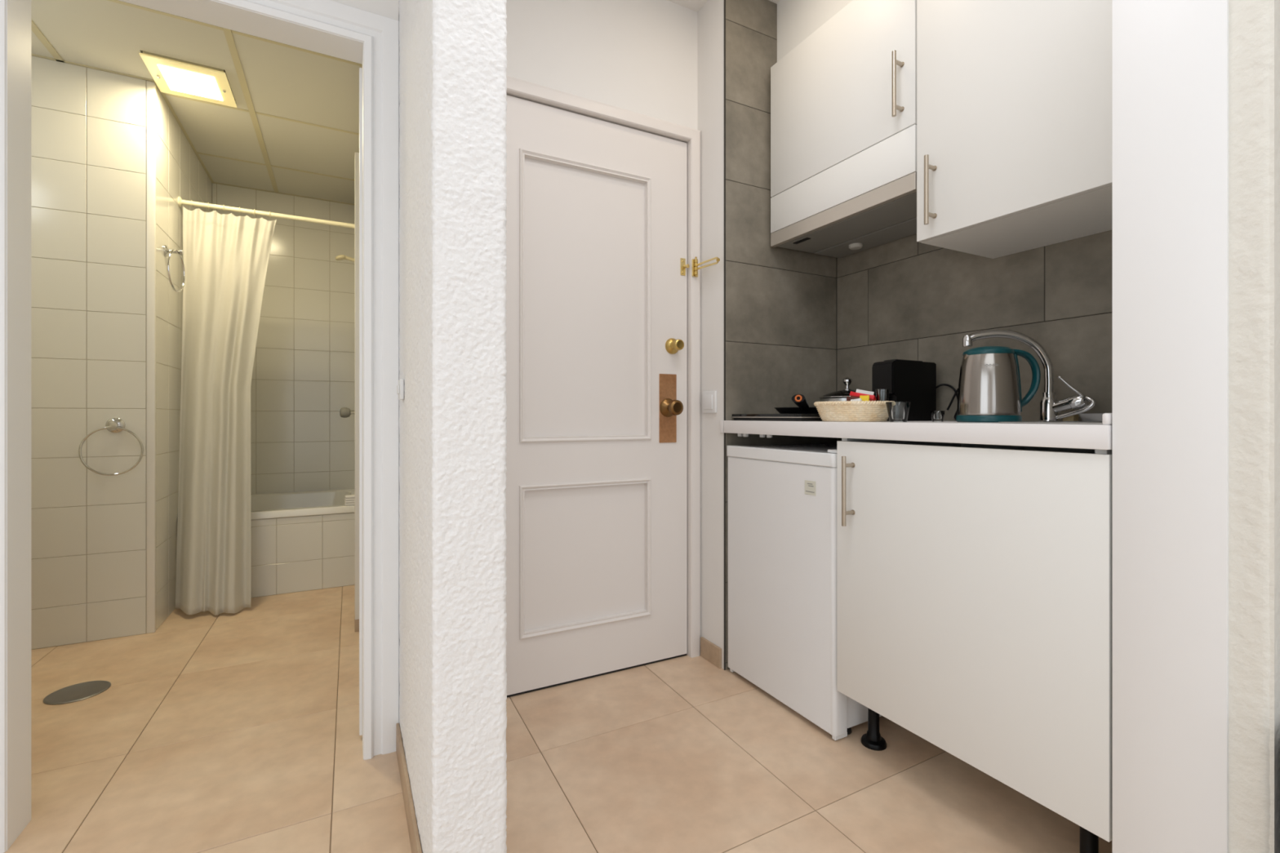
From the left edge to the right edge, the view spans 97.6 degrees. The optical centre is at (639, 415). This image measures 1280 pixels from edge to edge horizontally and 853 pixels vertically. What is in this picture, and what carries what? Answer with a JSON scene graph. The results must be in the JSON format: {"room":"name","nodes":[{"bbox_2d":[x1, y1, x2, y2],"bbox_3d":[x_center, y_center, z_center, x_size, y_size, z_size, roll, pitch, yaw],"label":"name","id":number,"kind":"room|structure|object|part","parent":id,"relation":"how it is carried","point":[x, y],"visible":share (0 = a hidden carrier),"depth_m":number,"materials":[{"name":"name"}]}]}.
{"room":"studio apartment","nodes":[
{"label":"studio apartment","id":0,"kind":"room"},
{"bbox_2d":[31,55,212,649],"bbox_3d":[-2.694,-0.245,2.650,0.900,2.290,1.200,0,0,-28],"label":"wall","id":1,"kind":"structure","parent":0,"point":[88,126],"depth_m":2.25,"materials":[{"name":"beige tile"}]},
{"bbox_2d":[78,417,143,475],"bbox_3d":[-2.112,0.123,2.248,0.196,0.230,0.052,0,0,-28],"label":"towel ring","id":2,"kind":"object","parent":1,"relation":"attached to","point":[113,424],"visible":1,"depth_m":2.24,"materials":[{"name":"silver metal"}]},
{"bbox_2d":[146,80,155,633],"bbox_3d":[-2.032,-0.243,2.331,0.028,2.286,0.022,0,0,-28],"label":"trim","id":3,"kind":"structure","parent":1,"relation":"attached to","point":[150,86],"depth_m":2.32,"materials":[{"name":"white tile"}]},
{"bbox_2d":[163,244,185,292],"bbox_3d":[-2.049,-0.649,2.459,0.064,0.208,0.184,0,0,-28],"label":"towel ring","id":4,"kind":"object","parent":1,"relation":"attached to","point":[167,252],"visible":1,"depth_m":2.46,"materials":[{"name":"silver metal"}]},
{"bbox_2d":[31,0,362,204],"bbox_3d":[-2.013,-1.429,2.322,1.800,0.083,2.515,0,0,-28],"label":"ceiling","id":5,"kind":"structure","parent":0,"point":[293,128],"depth_m":2.38,"materials":[{"name":"beige"}]},
{"bbox_3d":[-2.397,-1.395,1.886,0.507,0.011,0.606,0,0,-28],"label":"panel","id":6,"kind":"part","parent":5,"relation":"part of","materials":[{"name":"white"}]},
{"bbox_3d":[-2.240,-1.390,2.141,0.024,0.006,2.401,0,0,-28],"label":"rail","id":7,"kind":"part","parent":5,"relation":"part of","materials":[{"name":"beige"}]},
{"bbox_3d":[-2.368,-1.389,2.137,0.800,0.004,0.012,0,0,-28],"label":"edge rail","id":8,"kind":"part","parent":5,"relation":"part of","materials":[{"name":"beige"}]},
{"bbox_3d":[-1.899,-1.396,2.148,0.610,0.012,0.614,0,0,-28],"label":"panel","id":9,"kind":"part","parent":5,"relation":"part of","materials":[{"name":"white"}]},
{"bbox_3d":[-1.756,-1.391,1.876,0.584,0.005,0.016,0,0,-28],"label":"rail","id":10,"kind":"part","parent":5,"relation":"part of","materials":[{"name":"beige"}]},
{"bbox_3d":[-2.274,-1.389,2.831,0.012,0.004,1.128,0,0,-28],"label":"edge rail","id":11,"kind":"part","parent":5,"relation":"part of","materials":[{"name":"beige"}]},
{"bbox_2d":[138,50,236,107],"bbox_3d":[-1.850,-1.383,2.315,0.266,0.034,0.282,0,0,-28],"label":"recessed light","id":12,"kind":"object","parent":5,"relation":"in","point":[173,76],"visible":1,"depth_m":2.28,"materials":[{"name":"beige plastic"}]},
{"bbox_2d":[157,64,222,101],"bbox_3d":[-1.850,-1.372,2.315,0.180,0.003,0.190,0,0,-28],"label":"diffuser","id":13,"kind":"object","parent":12,"relation":"attached to","point":[174,78],"depth_m":2.30,"materials":[{"name":"beige plastic"}]},
{"bbox_3d":[-2.042,-1.391,2.419,0.584,0.005,0.016,0,0,-28],"label":"rail","id":14,"kind":"part","parent":5,"relation":"part of","materials":[{"name":"beige metal"}]},
{"bbox_3d":[-2.185,-1.395,2.692,0.602,0.011,0.608,0,0,-28],"label":"panel","id":15,"kind":"part","parent":5,"relation":"part of","materials":[{"name":"white"}]},
{"bbox_3d":[-2.329,-1.391,2.965,0.584,0.005,0.016,0,0,-28],"label":"rail","id":16,"kind":"part","parent":5,"relation":"part of","materials":[{"name":"beige"}]},
{"bbox_3d":[-2.429,-1.395,3.155,0.602,0.011,0.422,0,0,-28],"label":"panel","id":17,"kind":"part","parent":5,"relation":"part of","materials":[{"name":"white"}]},
{"bbox_3d":[-1.700,-1.390,2.425,0.024,0.006,2.401,0,0,-28],"label":"rail","id":18,"kind":"part","parent":5,"relation":"part of","materials":[{"name":"beige"}]},
{"bbox_3d":[-2.191,-1.389,3.518,0.800,0.004,0.012,0,0,-28],"label":"edge rail","id":19,"kind":"part","parent":5,"relation":"part of","materials":[{"name":"beige"}]},
{"bbox_3d":[-1.276,-1.391,2.129,0.449,0.005,0.016,0,0,-28],"label":"rail","id":20,"kind":"part","parent":5,"relation":"part of","materials":[{"name":"beige metal"}]},
{"bbox_3d":[-1.419,-1.395,2.400,0.467,0.011,0.606,0,0,-28],"label":"panel","id":21,"kind":"part","parent":5,"relation":"part of","materials":[{"name":"white"}]},
{"bbox_3d":[-1.562,-1.391,2.672,0.449,0.005,0.016,0,0,-28],"label":"rail","id":22,"kind":"part","parent":5,"relation":"part of","materials":[{"name":"beige metal"}]},
{"bbox_3d":[-1.705,-1.395,2.945,0.467,0.011,0.608,0,0,-28],"label":"panel","id":23,"kind":"part","parent":5,"relation":"part of","materials":[{"name":"white"}]},
{"bbox_3d":[-1.849,-1.391,3.217,0.449,0.005,0.016,0,0,-28],"label":"rail","id":24,"kind":"part","parent":5,"relation":"part of","materials":[{"name":"beige"}]},
{"bbox_3d":[-1.949,-1.395,3.407,0.467,0.011,0.422,0,0,-28],"label":"panel","id":25,"kind":"part","parent":5,"relation":"part of","materials":[{"name":"white"}]},
{"bbox_2d":[212,182,354,493],"bbox_3d":[-2.166,-0.245,3.600,0.920,2.290,0.110,0,0,-28],"label":"wall","id":26,"kind":"structure","parent":0,"point":[303,374],"depth_m":3.56,"materials":[{"name":"beige tile"}]},
{"bbox_2d":[250,512,354,597],"bbox_3d":[-1.837,0.708,2.847,0.799,0.385,0.050,0,0,-28],"label":"wall","id":27,"kind":"structure","parent":0,"point":[291,554],"depth_m":2.87,"materials":[{"name":"beige tile"}]},
{"bbox_2d":[354,152,359,619],"bbox_3d":[-1.179,-0.125,2.386,0.062,1.950,0.080,0,0,-28],"label":"wall","id":28,"kind":"structure","parent":0,"point":[357,154],"depth_m":2.34,"materials":[{"name":"white paint"}]},
{"bbox_2d":[354,614,359,631],"bbox_3d":[-1.179,0.875,2.385,0.063,0.050,0.081,0,0,-28],"label":"baseboard","id":29,"kind":"structure","parent":28,"relation":"attached to","point":[356,621],"depth_m":2.34,"materials":[{"name":"beige tile"}]},
{"bbox_2d":[395,0,506,852],"bbox_3d":[-0.480,-0.320,1.319,0.136,2.440,0.800,0,0,-28],"label":"wall","id":30,"kind":"structure","parent":0,"point":[453,53],"depth_m":0.98,"materials":[{"name":"white paint"}]},
{"bbox_2d":[396,378,404,399],"bbox_3d":[-0.600,-0.066,1.402,0.013,0.050,0.060,0,0,-28],"label":"light switch","id":31,"kind":"object","parent":30,"relation":"attached to","point":[400,388],"visible":1,"depth_m":1.38,"materials":[{"name":"white plastic"}]},
{"bbox_2d":[4,585,1111,852],"bbox_3d":[-0.143,0.960,1.024,5.500,0.120,7.145,0,0,-28],"label":"floor","id":32,"kind":"structure","parent":0,"point":[238,732],"depth_m":1.46,"materials":[{"name":"brown tile"}]},
{"bbox_2d":[43,680,111,705],"bbox_3d":[-1.828,0.898,1.824,0.156,0.004,0.156,0,0,-28],"label":"floor drain","id":33,"kind":"object","parent":32,"relation":"on","point":[83,691],"visible":1,"depth_m":1.82,"materials":[{"name":"silver metal"}]},
{"bbox_2d":[250,488,354,519],"bbox_3d":[-2.008,0.663,3.171,0.795,0.373,0.794,0,0,-28],"label":"bathtub","id":34,"kind":"object","parent":32,"relation":"on","point":[310,503],"visible":0.12,"depth_m":3.42,"materials":[{"name":"white ceramic"}]},
{"bbox_2d":[344,494,354,506],"bbox_3d":[-1.538,0.452,3.019,0.092,0.050,0.073,0,0,-28],"label":"folded towel","id":35,"kind":"object","parent":34,"relation":"on","point":[349,499],"visible":0.52,"depth_m":2.98,"materials":[{"name":"white fabric"}]},
{"bbox_2d":[726,443,881,740],"bbox_3d":[0.643,0.497,1.878,0.513,0.806,0.501,0,0,-28],"label":"mini fridge","id":36,"kind":"object","parent":32,"relation":"on","point":[782,499],"visible":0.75,"depth_m":1.71,"materials":[{"name":"white"}]},
{"bbox_2d":[836,438,1111,852],"bbox_3d":[0.903,0.480,1.376,0.580,0.840,0.618,0,0,-28],"label":"base cabinet","id":37,"kind":"object","parent":32,"relation":"on","point":[974,581],"visible":0.75,"depth_m":1.17,"materials":[{"name":"white laminate"}]},
{"bbox_3d":[0.534,0.197,1.468,0.012,0.182,0.011,0,0,-28],"label":"handle","id":38,"kind":"part","parent":37,"relation":"part of","materials":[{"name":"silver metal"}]},
{"bbox_3d":[0.549,0.130,1.476,0.034,0.014,0.013,0,0,-28],"label":"handle post","id":39,"kind":"part","parent":37,"relation":"part of","materials":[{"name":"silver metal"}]},
{"bbox_3d":[0.549,0.255,1.476,0.034,0.014,0.013,0,0,-28],"label":"handle post","id":40,"kind":"part","parent":37,"relation":"part of","materials":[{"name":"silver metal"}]},
{"bbox_3d":[0.642,0.826,1.540,0.066,0.149,0.066,0,0,-28],"label":"leg","id":41,"kind":"part","parent":37,"relation":"part of","materials":[{"name":"black plastic"}]},
{"bbox_2d":[720,413,1111,449],"bbox_3d":[0.797,0.034,1.619,0.554,0.077,1.150,0,0,-28],"label":"countertop","id":42,"kind":"structure","parent":37,"relation":"on","point":[1079,436],"depth_m":1.24,"materials":[{"name":"white"}]},
{"bbox_2d":[732,413,822,421],"bbox_3d":[0.622,0.005,1.953,0.490,0.022,0.341,0,0,-28],"label":"cooktop","id":43,"kind":"object","parent":42,"relation":"in","point":[770,417],"visible":0.5,"depth_m":1.78,"materials":[{"name":"black glass"}]},
{"bbox_3d":[0.622,-0.002,1.953,0.490,0.009,0.341,0,0,-28],"label":"glass","id":44,"kind":"part","parent":43,"relation":"part of","materials":[{"name":"black glass"}]},
{"bbox_3d":[0.622,0.004,1.953,0.488,0.004,0.339,0,0,-28],"label":"trim","id":45,"kind":"part","parent":43,"relation":"part of","materials":[{"name":"silver metal"}]},
{"bbox_2d":[773,394,818,413],"bbox_3d":[0.518,-0.036,1.837,0.287,0.059,0.202,0,0,-43],"label":"frying pan","id":46,"kind":"object","parent":43,"relation":"on","point":[799,400],"visible":0.81,"depth_m":1.77,"materials":[{"name":"black metal"}]},
{"bbox_3d":[0.498,-0.040,1.730,0.040,0.052,0.110,0,0,26],"label":"handle","id":47,"kind":"part","parent":46,"relation":"part of","materials":[{"name":"black plastic"}]},
{"bbox_2d":[818,377,856,401],"bbox_3d":[0.737,-0.071,1.986,0.198,0.129,0.194,0,0,-6],"label":"saucepan","id":48,"kind":"object","parent":43,"relation":"on","point":[841,395],"visible":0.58,"depth_m":1.95,"materials":[{"name":"silver metal"}]},
{"bbox_3d":[0.735,-0.078,1.986,0.189,0.029,0.189,0,0,-28],"label":"lid","id":49,"kind":"part","parent":48,"relation":"part of","materials":[{"name":"clear glass"}]},
{"bbox_3d":[0.735,-0.113,1.986,0.033,0.045,0.033,0,0,-28],"label":"lid knob","id":50,"kind":"part","parent":48,"relation":"part of","materials":[{"name":"silver metal"}]},
{"bbox_2d":[813,400,895,422],"bbox_3d":[0.620,-0.013,1.625,0.222,0.058,0.221,0,0,-28],"label":"wicker basket","id":51,"kind":"object","parent":42,"relation":"on","point":[837,411],"visible":0.9,"depth_m":1.54,"materials":[{"name":"wicker"}]},
{"bbox_2d":[846,396,859,400],"bbox_3d":[0.618,-0.042,1.607,0.049,0.029,0.014,0,0,37],"label":"packet","id":52,"kind":"object","parent":51,"relation":"in","point":[848,398],"visible":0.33,"depth_m":1.61,"materials":[{"name":"brown paper"}]},
{"bbox_2d":[850,398,862,401],"bbox_3d":[0.608,-0.036,1.577,0.032,0.028,0.018,0,0,44],"label":"sachet","id":53,"kind":"object","parent":51,"relation":"in","point":[857,399],"visible":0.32,"depth_m":1.57,"materials":[{"name":"white paper"}]},
{"bbox_2d":[849,391,876,401],"bbox_3d":[0.641,-0.054,1.612,0.070,0.034,0.031,0,0,38],"label":"packet","id":54,"kind":"object","parent":51,"relation":"in","point":[872,397],"visible":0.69,"depth_m":1.60,"materials":[{"name":"red plastic"}]},
{"bbox_2d":[859,395,869,401],"bbox_3d":[0.629,-0.042,1.572,0.026,0.031,0.010,0,0,42],"label":"packet","id":55,"kind":"object","parent":51,"relation":"in","point":[866,397],"visible":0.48,"depth_m":1.57,"materials":[{"name":"yellow paper"}]},
{"bbox_2d":[855,389,874,395],"bbox_3d":[0.669,-0.061,1.674,0.056,0.040,0.009,0,0,38],"label":"sachet","id":56,"kind":"object","parent":51,"relation":"in","point":[869,393],"visible":0.4,"depth_m":1.67,"materials":[{"name":"white paper"}]},
{"bbox_2d":[875,388,888,419],"bbox_3d":[0.686,-0.033,1.585,0.035,0.086,0.035,0,0,-28],"label":"tumbler","id":57,"kind":"object","parent":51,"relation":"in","point":[877,389],"visible":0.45,"depth_m":1.58,"materials":[{"name":"clear glass"}]},
{"bbox_2d":[885,401,911,422],"bbox_3d":[0.685,-0.011,1.489,0.061,0.053,0.061,0,0,-28],"label":"tumbler","id":58,"kind":"object","parent":42,"relation":"on","point":[889,404],"visible":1,"depth_m":1.48,"materials":[{"name":"clear glass"}]},
{"bbox_2d":[871,359,936,421],"bbox_3d":[0.835,-0.081,1.791,0.240,0.193,0.078,0,0,-28],"label":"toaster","id":59,"kind":"object","parent":42,"relation":"on","point":[913,381],"visible":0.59,"depth_m":1.76,"materials":[{"name":"black plastic"}]},
{"bbox_3d":[0.762,-0.058,1.753,0.026,0.032,0.026,0,0,-28],"label":"coffee spout","id":60,"kind":"part","parent":59,"relation":"part of","materials":[{"name":"silver metal"}]},
{"bbox_3d":[0.844,-0.174,1.796,0.130,0.007,0.046,0,0,-28],"label":"lever","id":61,"kind":"part","parent":59,"relation":"part of","materials":[{"name":"black plastic"}]},
{"bbox_2d":[936,383,957,419],"bbox_3d":[0.993,-0.046,1.808,0.096,0.119,0.024,0,0,43],"label":"power cord","id":62,"kind":"object","parent":59,"relation":"attached to","point":[941,384],"visible":0.51,"depth_m":1.80,"materials":[{"name":"black plastic"}]},
{"bbox_2d":[930,410,945,422],"bbox_3d":[0.837,0.001,1.576,0.036,0.030,0.036,0,0,-28],"label":"tumbler","id":63,"kind":"object","parent":42,"relation":"on","point":[931,411],"visible":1,"depth_m":1.57,"materials":[{"name":"clear glass"}]},
{"bbox_2d":[946,387,969,415],"bbox_3d":[0.984,-0.044,1.663,0.055,0.117,0.250,0,0,10],"label":"power cord","id":64,"kind":"object","parent":42,"relation":"on","point":[957,390],"visible":0.18,"depth_m":1.77,"materials":[{"name":"black plastic"}]},
{"bbox_2d":[955,346,1040,422],"bbox_3d":[0.905,-0.080,1.439,0.182,0.192,0.143,0,0,-28],"label":"electric kettle","id":65,"kind":"object","parent":42,"relation":"on","point":[989,388],"visible":1,"depth_m":1.38,"materials":[{"name":"silver metal"}]},
{"bbox_3d":[0.888,-0.165,1.430,0.113,0.022,0.113,0,0,-28],"label":"lid","id":66,"kind":"part","parent":65,"relation":"part of","materials":[{"name":"teal plastic"}]},
{"bbox_3d":[0.974,-0.094,1.426,0.081,0.152,0.024,0,0,3],"label":"handle","id":67,"kind":"part","parent":65,"relation":"part of","materials":[{"name":"teal plastic"}]},
{"bbox_2d":[962,329,1096,421],"bbox_3d":[1.029,-0.109,1.500,0.290,0.250,0.085,0,0,29],"label":"kitchen faucet","id":68,"kind":"object","parent":42,"relation":"on","point":[1050,407],"visible":0.99,"depth_m":1.48,"materials":[{"name":"silver metal"}]},
{"bbox_3d":[0.997,-0.147,1.513,0.207,0.175,0.022,0,0,15],"label":"spout","id":69,"kind":"part","parent":68,"relation":"part of","materials":[{"name":"silver metal"}]},
{"bbox_3d":[1.102,-0.068,1.429,0.052,0.063,0.017,0,0,20],"label":"lever","id":70,"kind":"part","parent":68,"relation":"part of","materials":[{"name":"silver metal"}]},
{"bbox_2d":[998,421,1102,424],"bbox_3d":[0.996,0.034,1.231,0.340,0.043,0.230,0,0,-28],"label":"sink","id":71,"kind":"object","parent":42,"relation":"in","point":[1017,422],"visible":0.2,"depth_m":1.20,"materials":[{"name":"silver metal"}]},
{"bbox_2d":[1062,414,1078,421],"bbox_3d":[1.144,0.005,1.489,0.036,0.022,0.026,0,0,-34],"label":"sponge","id":72,"kind":"object","parent":42,"relation":"on","point":[1073,418],"visible":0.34,"depth_m":1.48,"materials":[{"name":"beige"}]},
{"bbox_2d":[1077,413,1104,421],"bbox_3d":[1.168,0.005,1.431,0.064,0.022,0.076,0,0,-28],"label":"soap dish","id":73,"kind":"object","parent":42,"relation":"on","point":[1083,416],"visible":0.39,"depth_m":1.42,"materials":[{"name":"silver metal"}]},
{"bbox_3d":[0.876,0.826,1.094,0.066,0.149,0.066,0,0,-28],"label":"leg","id":74,"kind":"part","parent":37,"relation":"part of","materials":[{"name":"black plastic"}]},
{"bbox_2d":[331,0,836,670],"bbox_3d":[-0.927,-0.320,1.493,4.150,2.440,0.275,0,0,-28],"label":"wall","id":75,"kind":"structure","parent":0,"point":[780,303],"depth_m":2.05,"materials":[{"name":"white paint"}]},
{"bbox_2d":[6,0,363,850],"bbox_3d":[-1.041,-0.042,1.359,0.674,1.884,0.101,0,0,-28],"label":"trim","id":76,"kind":"structure","parent":75,"relation":"attached to","point":[18,11],"depth_m":1.22,"materials":[{"name":"white wood"}]},
{"bbox_2d":[0,0,399,852],"bbox_3d":[-1.019,-0.083,1.317,0.836,1.965,0.019,0,0,-28],"label":"trim","id":77,"kind":"structure","parent":75,"relation":"attached to","point":[379,34],"depth_m":1.49,"materials":[{"name":"white wood"}]},
{"bbox_2d":[359,67,362,735],"bbox_3d":[-0.756,-0.040,1.580,0.062,1.856,0.023,0,0,-28],"label":"trim","id":78,"kind":"structure","parent":75,"relation":"attached to","point":[360,68],"depth_m":1.56,"materials":[{"name":"white wood"}]},
{"bbox_2d":[702,391,716,413],"bbox_3d":[0.253,-0.051,2.060,0.013,0.080,0.082,0,0,-28],"label":"light switch","id":79,"kind":"object","parent":75,"relation":"attached to","point":[708,397],"visible":1,"depth_m":2.05,"materials":[{"name":"white plastic"}]},
{"bbox_2d":[700,636,721,668],"bbox_3d":[0.259,0.865,2.052,0.010,0.070,0.122,0,0,-28],"label":"baseboard","id":80,"kind":"structure","parent":75,"relation":"attached to","point":[711,652],"depth_m":2.04,"materials":[{"name":"beige tile"}]},
{"bbox_2d":[724,0,724,670],"bbox_3d":[0.299,-0.320,1.986,0.003,2.440,0.004,0,0,-28],"label":"trim","id":81,"kind":"structure","parent":75,"relation":"attached to","point":[724,0],"depth_m":1.98,"materials":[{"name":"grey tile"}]},
{"bbox_2d":[506,0,697,129],"bbox_3d":[-0.237,-0.310,2.017,0.941,2.460,0.210,0,0,-28],"label":"wall","id":82,"kind":"structure","parent":0,"point":[640,56],"depth_m":1.98,"materials":[{"name":"white paint"}]},
{"bbox_2d":[505,94,689,697],"bbox_3d":[-0.170,-0.062,1.911,0.794,1.923,0.130,0,0,-28],"label":"door","id":83,"kind":"structure","parent":82,"relation":"in","point":[597,266],"depth_m":1.94,"materials":[{"name":"white wood"}]},
{"bbox_3d":[-0.176,0.472,1.921,0.486,0.497,0.022,0,0,-28],"label":"panel moulding","id":84,"kind":"part","parent":83,"relation":"part of","materials":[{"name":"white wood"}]},
{"bbox_3d":[-0.176,-0.388,1.921,0.486,0.949,0.022,0,0,-28],"label":"panel moulding","id":85,"kind":"part","parent":83,"relation":"part of","materials":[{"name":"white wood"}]},
{"bbox_3d":[0.103,-0.028,2.064,0.072,0.252,0.004,0,0,-28],"label":"lock plate","id":86,"kind":"part","parent":83,"relation":"part of","materials":[{"name":"orange metal"}]},
{"bbox_3d":[0.118,-0.030,2.029,0.068,0.068,0.071,0,0,-28],"label":"knob","id":87,"kind":"part","parent":83,"relation":"part of","materials":[{"name":"brown metal"}]},
{"bbox_3d":[0.132,-0.258,2.049,0.059,0.059,0.058,0,0,-28],"label":"deadbolt knob","id":88,"kind":"part","parent":83,"relation":"part of","materials":[{"name":"gold metal"}]},
{"bbox_3d":[0.160,-0.557,2.095,0.021,0.064,0.004,0,0,-28],"label":"strike plate","id":89,"kind":"part","parent":83,"relation":"part of","materials":[{"name":"gold metal"}]},
{"bbox_2d":[506,75,700,657],"bbox_3d":[-0.171,-0.089,1.913,0.899,1.978,0.034,0,0,-28],"label":"trim","id":90,"kind":"structure","parent":82,"relation":"attached to","point":[518,88],"depth_m":2.09,"materials":[{"name":"white wood"}]},
{"bbox_2d":[692,256,719,276],"bbox_3d":[0.239,-0.554,2.024,0.024,0.074,0.152,0,0,-28],"label":"guard","id":91,"kind":"object","parent":82,"relation":"attached to","point":[695,262],"visible":1,"depth_m":2.07,"materials":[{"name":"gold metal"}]},
{"bbox_3d":[0.205,-0.551,2.089,0.024,0.064,0.006,0,0,-28],"label":"hinge plate","id":92,"kind":"part","parent":91,"relation":"part of","materials":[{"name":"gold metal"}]},
{"bbox_2d":[667,0,780,12],"bbox_3d":[0.496,-1.590,-0.191,5.500,0.100,4.400,0,0,-28],"label":"ceiling","id":93,"kind":"structure","parent":0,"point":[694,5],"depth_m":2.09,"materials":[{"name":"white paint"}]},
{"bbox_2d":[777,0,852,62],"bbox_3d":[0.910,-1.411,1.668,0.308,0.257,1.124,0,0,-28],"label":"wall","id":94,"kind":"structure","parent":0,"point":[797,20],"depth_m":1.99,"materials":[{"name":"white paint"}]},
{"bbox_2d":[836,230,1111,440],"bbox_3d":[1.141,-0.320,1.790,0.213,2.440,1.126,0,0,-28],"label":"wall","id":95,"kind":"structure","parent":0,"point":[906,298],"depth_m":1.75,"materials":[{"name":"grey tile"}]},
{"bbox_2d":[770,172,916,257],"bbox_3d":[0.773,-0.639,1.881,0.352,0.062,0.590,0,0,-28],"label":"extractor hood","id":96,"kind":"object","parent":95,"relation":"attached to","point":[886,213],"visible":0.82,"depth_m":1.84,"materials":[{"name":"silver metal"}]},
{"bbox_3d":[0.718,-0.625,1.851,0.172,0.004,0.577,0,0,-28],"label":"filter panel","id":97,"kind":"part","parent":96,"relation":"part of","materials":[{"name":"grey plastic"}]},
{"bbox_3d":[0.862,-0.625,1.927,0.135,0.004,0.577,0,0,-28],"label":"panel","id":98,"kind":"part","parent":96,"relation":"part of","materials":[{"name":"grey plastic"}]},
{"bbox_2d":[770,0,916,233],"bbox_3d":[0.755,-0.976,1.871,0.393,0.609,0.590,0,0,-28],"label":"upper cabinet","id":99,"kind":"object","parent":95,"relation":"attached to","point":[843,100],"visible":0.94,"depth_m":1.76,"materials":[{"name":"white laminate"}]},
{"bbox_3d":[0.625,-0.736,1.802,0.018,0.129,0.590,0,0,-28],"label":"flap panel","id":100,"kind":"part","parent":99,"relation":"part of","materials":[{"name":"white laminate"}]},
{"bbox_3d":[0.705,-0.922,1.556,0.012,0.179,0.011,0,0,-28],"label":"handle","id":101,"kind":"part","parent":99,"relation":"part of","materials":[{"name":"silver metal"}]},
{"bbox_3d":[0.720,-0.985,1.564,0.034,0.014,0.013,0,0,-28],"label":"handle post","id":102,"kind":"part","parent":99,"relation":"part of","materials":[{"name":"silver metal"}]},
{"bbox_3d":[0.720,-0.860,1.564,0.034,0.014,0.013,0,0,-28],"label":"handle post","id":103,"kind":"part","parent":99,"relation":"part of","materials":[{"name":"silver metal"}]},
{"bbox_2d":[916,0,1111,258],"bbox_3d":[1.014,-0.878,1.379,0.393,0.804,0.514,0,0,-28],"label":"upper cabinet","id":104,"kind":"object","parent":95,"relation":"attached to","point":[1014,97],"visible":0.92,"depth_m":1.34,"materials":[{"name":"white laminate"}]},
{"bbox_3d":[0.751,-0.593,1.470,0.012,0.180,0.011,0,0,-28],"label":"handle","id":105,"kind":"part","parent":104,"relation":"part of","materials":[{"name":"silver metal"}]},
{"bbox_3d":[0.766,-0.656,1.478,0.034,0.014,0.013,0,0,-28],"label":"handle post","id":106,"kind":"part","parent":104,"relation":"part of","materials":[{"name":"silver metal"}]},
{"bbox_3d":[0.766,-0.530,1.478,0.034,0.014,0.013,0,0,-28],"label":"handle post","id":107,"kind":"part","parent":104,"relation":"part of","materials":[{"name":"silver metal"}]},
{"bbox_2d":[1228,0,1279,852],"bbox_3d":[1.675,-0.320,1.319,1.806,2.440,0.192,0,0,-28],"label":"wall","id":108,"kind":"structure","parent":0,"point":[1254,25],"depth_m":0.83,"materials":[{"name":"white paint"}]},
{"bbox_2d":[1111,0,1228,852],"bbox_3d":[0.864,-0.320,0.920,0.008,2.440,0.145,0,0,-28],"label":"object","id":109,"kind":"structure","parent":108,"relation":"attached to","point":[1170,58],"depth_m":0.91,"materials":[{"name":"white paint"}]},
{"bbox_3d":[-1.257,-0.245,2.667,0.060,2.290,2.402,0,0,-28],"label":"wall","id":110,"kind":"structure","parent":0,"visible":0},
{"bbox_2d":[177,196,354,228],"bbox_3d":[-1.846,-1.023,2.864,0.800,0.048,0.048,0,0,-28],"label":"curtain rod","id":111,"kind":"object","parent":110,"relation":"attached to","point":[180,202],"visible":0.89,"depth_m":2.82,"materials":[{"name":"beige metal"}]},
{"bbox_2d":[175,206,276,615],"bbox_3d":[-1.942,-0.053,2.628,0.376,1.890,0.300,0,0,-28],"label":"shower curtain","id":112,"kind":"object","parent":111,"relation":"hanging from","point":[226,257],"visible":1,"depth_m":2.63,"materials":[{"name":"white fabric"}]},
{"bbox_2d":[335,254,354,262],"bbox_3d":[-1.739,-0.935,3.357,0.150,0.049,0.060,0,0,-28],"label":"shower","id":113,"kind":"object","parent":110,"relation":"attached to","point":[340,257],"visible":0.67,"depth_m":3.33,"materials":[{"name":"beige plastic"}]},
{"bbox_3d":[-1.729,-0.939,3.362,0.082,0.035,0.024,0,0,-28],"label":"handle","id":114,"kind":"part","parent":113,"relation":"part of","materials":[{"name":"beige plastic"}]},
{"bbox_2d":[339,407,354,417],"bbox_3d":[-1.728,-0.020,3.362,0.127,0.062,0.062,0,0,-28],"label":"tap","id":115,"kind":"object","parent":110,"relation":"attached to","point":[344,412],"visible":0.72,"depth_m":3.33,"materials":[{"name":"silver metal"}]}
]}

